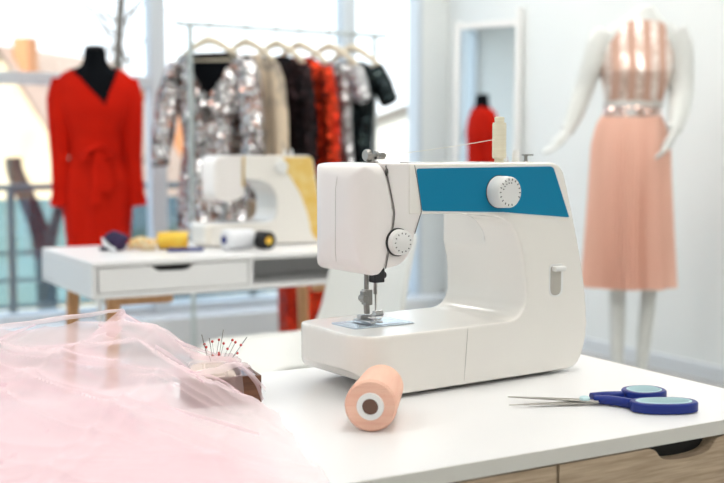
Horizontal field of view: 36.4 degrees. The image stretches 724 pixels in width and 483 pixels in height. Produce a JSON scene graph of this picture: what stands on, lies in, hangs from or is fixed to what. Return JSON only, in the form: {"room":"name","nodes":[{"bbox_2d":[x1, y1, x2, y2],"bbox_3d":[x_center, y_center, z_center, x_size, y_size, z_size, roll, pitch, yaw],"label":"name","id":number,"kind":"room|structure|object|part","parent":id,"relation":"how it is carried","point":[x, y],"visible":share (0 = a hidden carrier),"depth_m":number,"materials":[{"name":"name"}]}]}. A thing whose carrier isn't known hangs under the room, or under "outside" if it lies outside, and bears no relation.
{"room":"sewing studio","nodes":[
{"label":"sewing studio","id":0,"kind":"room"},
{"bbox_2d":[0,348,723,400],"bbox_3d":[-0.509,0.978,1.667,7.300,0.120,8.450,-3,5,-30],"label":"floor","id":1,"kind":"structure","parent":0,"point":[28,389],"depth_m":5.16,"materials":[{"name":"white"}]},
{"bbox_2d":[46,45,146,370],"bbox_3d":[-1.285,-0.167,5.351,0.338,1.565,0.397,4,6,43],"label":"mannequin","id":2,"kind":"object","parent":1,"relation":"on","point":[95,108],"visible":0.92,"depth_m":5.26,"materials":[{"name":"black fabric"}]},
{"bbox_3d":[-1.290,-0.465,5.350,0.276,0.100,0.232,-1,5,-10],"label":"sash","id":3,"kind":"part","parent":2,"relation":"part of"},
{"bbox_2d":[42,241,328,393],"bbox_3d":[-0.454,0.394,3.490,0.963,0.751,0.546,-3,5,-30],"label":"desk","id":4,"kind":"object","parent":1,"relation":"on","point":[126,276],"visible":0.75,"depth_m":3.19,"materials":[{"name":"white wood"}]},
{"bbox_3d":[-0.917,0.445,3.477,0.075,0.650,0.041,2,5,26],"label":"leg","id":5,"kind":"part","parent":4,"relation":"part of","materials":[{"name":"brown wood"}]},
{"bbox_3d":[-0.701,0.476,3.104,0.041,0.650,0.075,0,5,4],"label":"leg","id":6,"kind":"part","parent":4,"relation":"part of","materials":[{"name":"brown wood"}]},
{"bbox_2d":[99,230,128,251],"bbox_3d":[-0.756,-0.001,3.344,0.096,0.066,0.067,3,5,30],"label":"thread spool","id":7,"kind":"object","parent":4,"relation":"on","point":[114,241],"visible":1,"depth_m":3.32,"materials":[{"name":"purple fabric"}]},
{"bbox_3d":[-0.633,0.163,3.131,0.190,0.028,0.035,-3,5,-30],"label":"leg rail","id":8,"kind":"part","parent":4,"relation":"part of","materials":[{"name":"brown wood"}]},
{"bbox_2d":[127,236,156,249],"bbox_3d":[-0.673,0.005,3.371,0.094,0.042,0.062,-1,5,-9],"label":"measuring tape","id":9,"kind":"object","parent":4,"relation":"on","point":[132,244],"visible":0.98,"depth_m":3.35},
{"bbox_2d":[156,232,187,248],"bbox_3d":[-0.586,-0.003,3.393,0.097,0.055,0.055,-1,5,-9],"label":"thread spool","id":10,"kind":"object","parent":4,"relation":"on","point":[165,240],"visible":0.91,"depth_m":3.37,"materials":[{"name":"yellow fabric"}]},
{"bbox_3d":[-0.530,0.100,3.116,0.443,0.068,0.017,-3,5,-30],"label":"drawer","id":11,"kind":"part","parent":4,"relation":"part of","materials":[{"name":"white wood"}]},
{"bbox_2d":[168,247,203,251],"bbox_3d":[-0.532,0.024,3.327,0.109,0.011,0.011,-1,5,-15],"label":"marker","id":12,"kind":"object","parent":4,"relation":"on","point":[194,248],"visible":1,"depth_m":3.32,"materials":[{"name":"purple plastic"}]},
{"bbox_2d":[219,229,254,249],"bbox_3d":[-0.383,-0.007,3.387,0.103,0.064,0.064,-4,6,-40],"label":"thread spool","id":13,"kind":"object","parent":4,"relation":"on","point":[230,239],"visible":1,"depth_m":3.36,"materials":[{"name":"white plastic"}]},
{"bbox_2d":[191,149,316,245],"bbox_3d":[-0.342,-0.148,3.589,0.403,0.304,0.184,-3,5,-30],"label":"sewing machine","id":14,"kind":"object","parent":4,"relation":"on","point":[284,186],"visible":0.94,"depth_m":3.55,"materials":[{"name":"white plastic"}]},
{"bbox_3d":[-0.435,-0.062,3.544,0.070,0.002,0.090,-3,5,-30],"label":"needle plate","id":15,"kind":"part","parent":14,"relation":"part of","materials":[{"name":"silver metal"}]},
{"bbox_3d":[-0.195,-0.140,3.591,0.134,0.271,0.004,-3,5,-30],"label":"yellow panel","id":16,"kind":"part","parent":14,"relation":"part of","materials":[{"name":"yellow plastic"}]},
{"bbox_2d":[254,231,275,249],"bbox_3d":[-0.302,-0.005,3.398,0.056,0.056,0.057,-4,6,-38],"label":"thread spool","id":17,"kind":"object","parent":4,"relation":"on","point":[266,240],"visible":1,"depth_m":3.38,"materials":[{"name":"black"}]},
{"bbox_3d":[-0.208,0.412,3.886,0.041,0.650,0.075,0,5,4],"label":"leg","id":18,"kind":"part","parent":4,"relation":"part of","materials":[{"name":"brown wood"}]},
{"bbox_3d":[-0.070,0.136,3.454,0.190,0.028,0.035,-3,5,-30],"label":"leg rail","id":19,"kind":"part","parent":4,"relation":"part of","materials":[{"name":"brown wood"}]},
{"bbox_2d":[174,21,387,372],"bbox_3d":[-0.354,-0.189,5.225,1.100,1.630,0.460,-3,5,-30],"label":"clothes rack","id":20,"kind":"object","parent":1,"relation":"on","point":[190,25],"visible":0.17,"depth_m":5.01,"materials":[{"name":"silver metal"}]},
{"bbox_3d":[-0.769,-0.217,4.982,0.024,1.524,0.024,-3,5,-30],"label":"post","id":21,"kind":"part","parent":20,"relation":"part of","materials":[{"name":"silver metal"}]},
{"bbox_2d":[175,21,237,61],"bbox_3d":[-0.692,-0.902,4.971,0.341,0.184,0.024,1,5,17],"label":"clothes hanger","id":22,"kind":"object","parent":20,"relation":"hanging from","point":[209,39],"visible":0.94,"depth_m":4.96,"materials":[{"name":"beige wood"}]},
{"bbox_3d":[-0.692,-0.870,4.974,0.341,0.119,0.024,1,5,17],"label":"hanger arm","id":23,"kind":"part","parent":22,"relation":"part of","materials":[{"name":"brown wood"}]},
{"bbox_2d":[151,52,264,241],"bbox_3d":[-0.687,-0.415,5.006,0.560,0.875,0.193,1,5,17],"label":"dress","id":24,"kind":"object","parent":22,"relation":"hanging from","point":[228,99],"visible":0.77,"depth_m":4.95,"materials":[{"name":"silver metal"}]},
{"bbox_2d":[231,24,275,61],"bbox_3d":[-0.536,-0.909,5.061,0.341,0.184,0.024,3,5,31],"label":"clothes hanger","id":25,"kind":"object","parent":20,"relation":"hanging from","point":[245,41],"visible":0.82,"depth_m":5.03,"materials":[{"name":"beige wood"}]},
{"bbox_3d":[-0.536,-0.877,5.063,0.341,0.119,0.024,3,5,31],"label":"hanger arm","id":26,"kind":"part","parent":25,"relation":"part of","materials":[{"name":"brown wood"}]},
{"bbox_2d":[242,54,288,218],"bbox_3d":[-0.520,-0.357,5.097,0.450,1.005,0.132,3,5,31],"label":"dress","id":27,"kind":"object","parent":25,"relation":"hanging from","point":[276,124],"visible":0.26,"depth_m":4.96,"materials":[{"name":"beige fabric"}]},
{"bbox_3d":[-0.354,-0.992,5.159,1.100,0.020,0.020,-3,5,-30],"label":"rail","id":28,"kind":"part","parent":20,"relation":"part of","materials":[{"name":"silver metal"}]},
{"bbox_2d":[257,25,305,63],"bbox_3d":[-0.401,-0.916,5.138,0.341,0.184,0.024,3,6,33],"label":"clothes hanger","id":29,"kind":"object","parent":20,"relation":"hanging from","point":[276,43],"visible":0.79,"depth_m":5.11,"materials":[{"name":"beige wood"}]},
{"bbox_3d":[-0.401,-0.883,5.141,0.341,0.119,0.024,3,6,33],"label":"hanger arm","id":30,"kind":"part","parent":29,"relation":"part of","materials":[{"name":"brown wood"}]},
{"bbox_2d":[264,56,317,162],"bbox_3d":[-0.386,-0.353,5.176,0.450,1.025,0.136,3,6,33],"label":"gown","id":31,"kind":"object","parent":29,"relation":"hanging from","point":[300,92],"visible":0.21,"depth_m":5.04,"materials":[{"name":"black fabric"}]},
{"bbox_2d":[279,27,328,64],"bbox_3d":[-0.297,-0.920,5.198,0.341,0.184,0.024,3,6,33],"label":"clothes hanger","id":32,"kind":"object","parent":20,"relation":"hanging from","point":[299,44],"visible":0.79,"depth_m":5.17,"materials":[{"name":"beige wood"}]},
{"bbox_3d":[-0.297,-0.888,5.200,0.341,0.119,0.024,3,6,33],"label":"hanger arm","id":33,"kind":"part","parent":32,"relation":"part of","materials":[{"name":"brown wood"}]},
{"bbox_2d":[278,57,340,331],"bbox_3d":[-0.265,-0.213,5.233,0.400,1.315,0.142,3,6,33],"label":"gown","id":34,"kind":"object","parent":32,"relation":"hanging from","point":[325,87],"visible":0.27,"depth_m":5.13,"materials":[{"name":"red fabric"}]},
{"bbox_2d":[309,29,358,65],"bbox_3d":[-0.159,-0.927,5.277,0.341,0.184,0.024,3,6,33],"label":"clothes hanger","id":35,"kind":"object","parent":20,"relation":"hanging from","point":[328,46],"visible":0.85,"depth_m":5.25,"materials":[{"name":"beige wood"}]},
{"bbox_3d":[-0.159,-0.894,5.280,0.341,0.119,0.024,3,6,33],"label":"hanger arm","id":36,"kind":"part","parent":35,"relation":"part of","materials":[{"name":"brown wood"}]},
{"bbox_2d":[319,60,371,161],"bbox_3d":[-0.159,-0.445,5.316,0.500,0.845,0.120,3,6,33],"label":"blouse","id":37,"kind":"object","parent":35,"relation":"hanging from","point":[352,83],"visible":0.2,"depth_m":5.22,"materials":[{"name":"silver metal"}]},
{"bbox_2d":[330,30,380,66],"bbox_3d":[-0.051,-0.932,5.340,0.341,0.184,0.024,3,6,33],"label":"clothes hanger","id":38,"kind":"object","parent":20,"relation":"hanging from","point":[351,47],"visible":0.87,"depth_m":5.31,"materials":[{"name":"beige wood"}]},
{"bbox_3d":[-0.051,-0.900,5.343,0.341,0.119,0.024,3,6,33],"label":"hanger arm","id":39,"kind":"part","parent":38,"relation":"part of","materials":[{"name":"brown wood"}]},
{"bbox_2d":[345,61,397,161],"bbox_3d":[-0.043,-0.365,5.381,0.517,1.015,0.124,3,6,33],"label":"dress","id":40,"kind":"object","parent":38,"relation":"hanging from","point":[380,82],"visible":0.15,"depth_m":5.29,"materials":[{"name":"black fabric"}]},
{"bbox_3d":[0.062,-0.256,5.460,0.020,1.524,0.020,-3,5,-30],"label":"post","id":41,"kind":"part","parent":20,"relation":"part of","materials":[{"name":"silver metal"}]},
{"bbox_2d":[197,233,416,372],"bbox_3d":[-0.131,0.386,2.968,0.522,0.856,0.458,-3,5,-30],"label":"shell chair","id":42,"kind":"object","parent":1,"relation":"on","point":[276,351],"visible":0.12,"depth_m":3.07,"materials":[{"name":"white plastic"}]},
{"bbox_2d":[0,354,723,482],"bbox_3d":[-0.169,0.578,1.226,1.301,0.752,0.499,-3,5,-29],"label":"desk","id":43,"kind":"object","parent":1,"relation":"on","point":[471,432],"visible":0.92,"depth_m":1.19,"materials":[{"name":"white wood"}]},
{"bbox_2d":[0,308,323,482],"bbox_3d":[-0.322,0.158,1.088,0.658,0.105,0.501,-3,5,-29],"label":"fabric","id":44,"kind":"object","parent":43,"relation":"on","point":[46,337],"visible":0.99,"depth_m":1.18,"materials":[{"name":"pink fabric"}]},
{"bbox_2d":[179,362,261,407],"bbox_3d":[-0.172,0.169,1.331,0.088,0.047,0.066,-2,5,-21],"label":"cushion","id":45,"kind":"object","parent":43,"relation":"on","point":[242,380],"visible":0.73,"depth_m":1.31,"materials":[{"name":"brown fabric"}]},
{"bbox_2d":[345,365,402,430],"bbox_3d":[0.016,0.172,1.229,0.057,0.057,0.110,1,5,8],"label":"thread spool","id":46,"kind":"object","parent":43,"relation":"on","point":[372,403],"visible":1,"depth_m":1.18,"materials":[{"name":"fabric"}]},
{"bbox_2d":[301,149,585,393],"bbox_3d":[0.114,0.030,1.462,0.379,0.303,0.193,-3,6,-34],"label":"sewing machine","id":47,"kind":"object","parent":43,"relation":"on","point":[513,304],"visible":0.99,"depth_m":1.41,"materials":[{"name":"white plastic"}]},
{"bbox_3d":[0.014,0.106,1.420,0.091,0.002,0.060,-3,6,-34],"label":"needle plate","id":48,"kind":"part","parent":47,"relation":"part of","materials":[{"name":"silver metal"}]},
{"bbox_2d":[386,139,494,154],"bbox_3d":[0.101,-0.123,1.425,0.192,0.021,0.002,-3,6,-35],"label":"thread","id":49,"kind":"object","parent":47,"relation":"on","point":[493,139],"visible":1,"depth_m":1.43,"materials":[{"name":"white fabric"}]},
{"bbox_3d":[0.172,-0.061,1.407,0.257,0.069,0.003,-3,6,-34],"label":"blue panel","id":50,"kind":"part","parent":47,"relation":"part of","materials":[{"name":"blue plastic"}]},
{"bbox_2d":[492,117,505,161],"bbox_3d":[0.185,-0.138,1.485,0.019,0.060,0.019,0,5,0],"label":"thread spool","id":51,"kind":"object","parent":47,"relation":"on","point":[499,127],"visible":1,"depth_m":1.48},
{"bbox_3d":[0.259,0.052,1.476,0.019,0.039,0.003,-3,6,-34],"label":"reverse lever","id":52,"kind":"part","parent":47,"relation":"part of","materials":[{"name":"beige plastic"}]},
{"bbox_3d":[0.040,0.299,1.047,0.357,0.130,0.017,-3,5,-29],"label":"drawer","id":53,"kind":"part","parent":43,"relation":"part of","materials":[{"name":"brown wood"}]},
{"bbox_2d":[508,385,697,414],"bbox_3d":[0.281,0.188,1.312,0.217,0.013,0.111,0,5,0],"label":"scissors","id":54,"kind":"object","parent":43,"relation":"on","point":[643,399],"visible":1,"depth_m":1.30,"materials":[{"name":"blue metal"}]},
{"bbox_3d":[0.228,0.189,1.317,0.107,0.002,0.011,1,5,13],"label":"blade","id":55,"kind":"part","parent":54,"relation":"part of","materials":[{"name":"silver metal"}]},
{"bbox_3d":[0.227,0.192,1.302,0.109,0.002,0.011,-1,5,-9],"label":"blade","id":56,"kind":"part","parent":54,"relation":"part of","materials":[{"name":"silver metal"}]},
{"bbox_3d":[0.322,0.185,1.341,0.098,0.012,0.051,0,5,0],"label":"handle","id":57,"kind":"part","parent":54,"relation":"part of","materials":[{"name":"blue plastic"}]},
{"bbox_3d":[0.331,0.190,1.282,0.118,0.012,0.047,1,5,12],"label":"handle","id":58,"kind":"part","parent":54,"relation":"part of","materials":[{"name":"blue plastic"}]},
{"bbox_3d":[0.353,0.285,1.224,0.358,0.130,0.017,-3,5,-29],"label":"drawer","id":59,"kind":"part","parent":43,"relation":"part of","materials":[{"name":"brown wood"}]},
{"bbox_2d":[452,7,523,161],"bbox_3d":[0.698,-0.390,6.296,0.430,1.855,0.240,3,5,35],"label":"mirror","id":60,"kind":"object","parent":1,"relation":"on","point":[488,55],"visible":0.3,"depth_m":6.28,"materials":[{"name":"white mirror"}]},
{"bbox_2d":[541,6,693,369],"bbox_3d":[1.071,-0.147,4.628,0.600,1.657,0.422,1,5,17],"label":"mannequin","id":61,"kind":"object","parent":1,"relation":"on","point":[629,236],"visible":0.98,"depth_m":4.52},
{"bbox_2d":[408,0,446,293],"bbox_3d":[0.407,-0.960,6.860,0.180,2.900,0.170,-3,5,-30],"label":"wall pier","id":62,"kind":"object","parent":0,"point":[434,18],"visible":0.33,"depth_m":6.81,"materials":[{"name":"paint"}]},
{"bbox_2d":[408,0,422,293],"bbox_3d":[0.330,-0.948,6.784,0.030,2.550,0.105,-3,5,-30],"label":"trim","id":63,"kind":"structure","parent":62,"relation":"attached to","point":[415,6],"depth_m":6.77,"materials":[{"name":"white paint"}]},
{"bbox_2d":[446,0,723,366],"bbox_3d":[2.612,-0.674,3.352,0.120,2.900,8.470,-3,5,-30],"label":"wall","id":64,"kind":"structure","parent":0,"point":[689,317],"depth_m":5.33,"materials":[{"name":"paint"}]},
{"bbox_2d":[0,293,277,314],"bbox_3d":[-2.058,0.674,6.642,15.000,0.280,1.670,-3,5,-30],"label":"trim","id":65,"kind":"structure","parent":64,"relation":"attached to","point":[263,294],"depth_m":7.87,"materials":[{"name":"grey"}]},
{"bbox_2d":[0,182,277,313],"bbox_3d":[-1.510,0.020,7.642,13.000,0.860,0.071,-3,5,-30],"label":"glass balustrade","id":66,"kind":"object","parent":65,"relation":"on","point":[10,189],"visible":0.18,"depth_m":7.19,"materials":[{"name":"grey metal"}]},
{"bbox_3d":[-2.289,0.067,7.194,0.044,0.840,0.060,-3,5,-30],"label":"rail post","id":67,"kind":"part","parent":66,"relation":"part of","materials":[{"name":"grey metal"}]},
{"bbox_3d":[-1.510,-0.388,7.609,13.000,0.040,0.070,-3,5,-30],"label":"handrail","id":68,"kind":"part","parent":66,"relation":"part of","materials":[{"name":"grey metal"}]},
{"bbox_3d":[-0.800,-0.003,8.052,0.044,0.840,0.060,-3,5,-30],"label":"rail post","id":69,"kind":"part","parent":66,"relation":"part of","materials":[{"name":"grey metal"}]},
{"bbox_2d":[0,292,445,366],"bbox_3d":[-2.539,0.548,5.160,7.100,0.170,0.370,-3,5,-30],"label":"trim","id":70,"kind":"structure","parent":64,"relation":"attached to","point":[250,320],"depth_m":5.86,"materials":[{"name":"white"}]},
{"bbox_2d":[582,337,723,383],"bbox_3d":[2.646,0.750,3.273,0.021,0.075,8.100,-3,5,-30],"label":"baseboard","id":71,"kind":"structure","parent":64,"relation":"attached to","point":[683,369],"depth_m":5.28,"materials":[{"name":"white paint"}]},
{"bbox_3d":[-2.597,-2.176,5.038,7.100,0.180,0.140,-3,5,-30],"label":"wall window","id":72,"kind":"structure","parent":0,"visible":0},
{"bbox_2d":[0,71,153,323],"bbox_3d":[-1.677,-0.855,5.632,1.205,2.550,0.100,-3,5,-30],"label":"window","id":73,"kind":"structure","parent":72,"relation":"attached to","point":[6,77],"depth_m":5.68,"materials":[{"name":"white"}]},
{"bbox_2d":[144,0,277,313],"bbox_3d":[-0.644,-0.903,6.227,1.180,2.550,0.100,-3,5,-30],"label":"window","id":74,"kind":"structure","parent":72,"relation":"attached to","point":[154,10],"depth_m":5.96,"materials":[{"name":"white"}]},
{"bbox_3d":[-1.118,-0.881,5.954,0.086,2.550,0.100,-3,5,-30],"label":"post","id":75,"kind":"part","parent":74,"relation":"part of","materials":[{"name":"white"}]},
{"bbox_3d":[-0.607,-0.905,6.248,1.094,2.550,0.080,-3,5,-30],"label":"frame","id":76,"kind":"part","parent":74,"relation":"part of","materials":[{"name":"white metal"}]},
{"bbox_2d":[336,0,409,293],"bbox_3d":[0.073,-0.936,6.639,0.475,2.550,0.100,-3,5,-30],"label":"window","id":77,"kind":"structure","parent":72,"relation":"attached to","point":[345,9],"depth_m":6.47,"materials":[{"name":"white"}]},
{"bbox_3d":[-0.096,-0.929,6.542,0.086,2.550,0.100,-3,5,-30],"label":"post","id":78,"kind":"part","parent":77,"relation":"part of","materials":[{"name":"white"}]},
{"label":"outside","id":79,"kind":"structure","parent":0,"visible":0},
{"bbox_2d":[0,291,265,311],"bbox_3d":[-23.975,0.968,41.742,120.000,0.200,84.100,-3,5,-30],"label":"ground","id":80,"kind":"structure","parent":79,"point":[258,292],"depth_m":32.46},
{"bbox_2d":[5,157,62,308],"bbox_3d":[-2.943,1.339,10.042,0.525,4.204,0.190,0,5,0],"label":"bare tree","id":81,"kind":"object","parent":80,"relation":"on","point":[43,235],"visible":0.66,"depth_m":9.86,"materials":[{"name":"brown plant"}]},
{"bbox_2d":[0,37,181,308],"bbox_3d":[-8.790,-2.097,32.863,6.700,7.350,6.450,2,5,18],"label":"building","id":82,"kind":"structure","parent":80,"relation":"on","point":[24,133],"depth_m":29.85,"materials":[{"name":"tile"}]},
{"bbox_2d":[53,0,175,238],"bbox_3d":[-3.564,-0.705,16.568,1.762,7.224,1.262,0,5,0],"label":"bare tree","id":83,"kind":"object","parent":80,"relation":"on","point":[118,51],"visible":0.34,"depth_m":16.25,"materials":[{"name":"brown plant"}]},
{"bbox_2d":[141,88,182,156],"bbox_3d":[-9.218,-2.967,44.971,5.700,7.120,6.450,0,5,-5],"label":"brick house","id":84,"kind":"structure","parent":80,"relation":"on","point":[178,141],"depth_m":41.98,"materials":[{"name":"brown"}]},
{"bbox_2d":[266,105,407,292],"bbox_3d":[2.255,-1.350,34.970,8.700,5.520,10.450,1,5,12],"label":"house","id":85,"kind":"structure","parent":80,"relation":"on","point":[392,125],"depth_m":29.93,"materials":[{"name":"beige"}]}
]}

